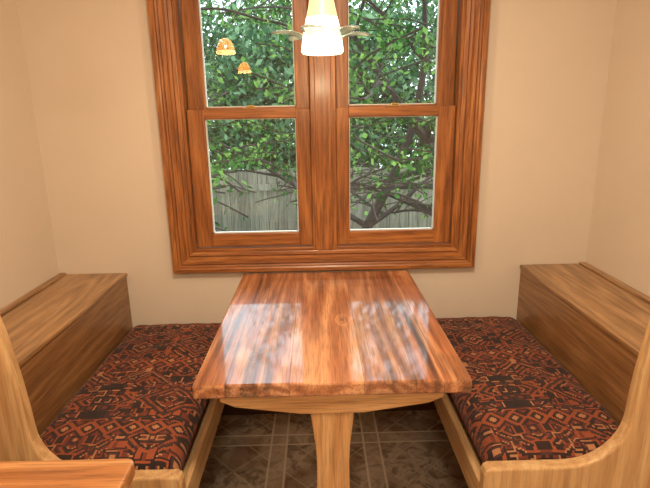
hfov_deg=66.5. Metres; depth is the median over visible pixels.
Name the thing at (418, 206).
tree
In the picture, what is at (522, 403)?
seat cushion
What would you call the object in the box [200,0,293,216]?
tree
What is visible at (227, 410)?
baseboard
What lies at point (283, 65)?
tree
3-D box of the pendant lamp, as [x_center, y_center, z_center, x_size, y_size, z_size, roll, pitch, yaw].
[-0.015,-1.029,1.488,0.316,0.859,0.310,-1,15,-1]
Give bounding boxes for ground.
[220,191,427,230]
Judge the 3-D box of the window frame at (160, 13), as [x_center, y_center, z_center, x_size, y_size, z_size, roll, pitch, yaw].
[-0.015,-0.571,2.127,1.387,1.421,0.054,-1,15,-1]
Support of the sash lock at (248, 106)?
attached to the window at (444, 108)
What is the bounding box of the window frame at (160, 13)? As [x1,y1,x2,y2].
[147,0,490,273]
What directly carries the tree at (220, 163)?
on the ground
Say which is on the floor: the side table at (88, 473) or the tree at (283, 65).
the side table at (88, 473)
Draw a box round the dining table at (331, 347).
[192,270,471,487]
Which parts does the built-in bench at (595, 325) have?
seat rail, panel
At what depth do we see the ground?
12.52 m
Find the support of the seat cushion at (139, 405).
on the built-in bench at (54, 337)
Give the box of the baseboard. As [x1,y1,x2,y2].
[221,401,436,414]
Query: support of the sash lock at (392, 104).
attached to the window at (444, 108)
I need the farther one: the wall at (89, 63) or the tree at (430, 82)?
the tree at (430, 82)
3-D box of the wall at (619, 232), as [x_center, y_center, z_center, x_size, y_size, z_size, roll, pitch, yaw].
[1.314,0.191,-0.026,0.120,2.500,4.609,-1,15,-1]
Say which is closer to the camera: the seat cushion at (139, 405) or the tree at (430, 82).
the seat cushion at (139, 405)
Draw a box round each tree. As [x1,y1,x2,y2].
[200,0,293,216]
[200,0,295,231]
[201,0,436,221]
[205,0,433,218]
[207,0,437,228]
[289,0,437,212]
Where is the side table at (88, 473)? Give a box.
[0,458,134,487]
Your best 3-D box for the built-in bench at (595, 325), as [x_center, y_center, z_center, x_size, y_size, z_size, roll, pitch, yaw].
[0.831,0.449,1.865,0.809,1.059,1.063,-1,15,-1]
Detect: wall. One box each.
[0,0,58,309]
[16,0,616,327]
[586,0,649,296]
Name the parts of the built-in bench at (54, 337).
panel, seat rail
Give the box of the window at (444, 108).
[176,0,461,249]
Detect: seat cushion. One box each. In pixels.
[40,323,220,469]
[436,316,618,462]
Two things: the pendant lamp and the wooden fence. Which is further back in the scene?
the wooden fence
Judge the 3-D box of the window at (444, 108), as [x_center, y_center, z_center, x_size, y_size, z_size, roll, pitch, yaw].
[-0.015,-0.585,2.180,1.243,1.277,0.133,-1,15,-1]
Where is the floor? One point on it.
(410, 448)
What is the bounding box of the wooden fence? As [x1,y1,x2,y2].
[211,167,432,231]
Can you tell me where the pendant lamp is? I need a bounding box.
[272,0,370,55]
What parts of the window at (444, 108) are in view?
sash frame, left upper sash gasket, sash frame, left lower sash gasket, mullion, right lower sash gasket, right upper sash gasket, sash frame, sash frame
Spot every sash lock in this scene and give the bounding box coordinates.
[243,105,256,108]
[386,103,400,106]
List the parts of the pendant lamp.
lamp shade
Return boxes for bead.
[172,0,465,251]
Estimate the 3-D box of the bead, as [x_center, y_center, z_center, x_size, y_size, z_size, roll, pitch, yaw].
[-0.015,-0.574,2.138,1.201,1.235,0.026,-1,15,-1]
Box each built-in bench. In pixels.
[0,273,224,487]
[433,262,649,487]
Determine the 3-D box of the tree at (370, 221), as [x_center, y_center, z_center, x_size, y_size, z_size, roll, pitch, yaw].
[0.679,-1.372,5.058,6.632,5.241,3.953,-1,15,-1]
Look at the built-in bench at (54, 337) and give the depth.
1.70 m
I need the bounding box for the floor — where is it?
[198,410,468,487]
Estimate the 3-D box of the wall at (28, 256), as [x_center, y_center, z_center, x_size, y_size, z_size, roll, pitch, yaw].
[-1.258,0.243,-0.058,0.120,2.500,4.609,-1,15,-1]
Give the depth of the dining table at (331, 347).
1.50 m

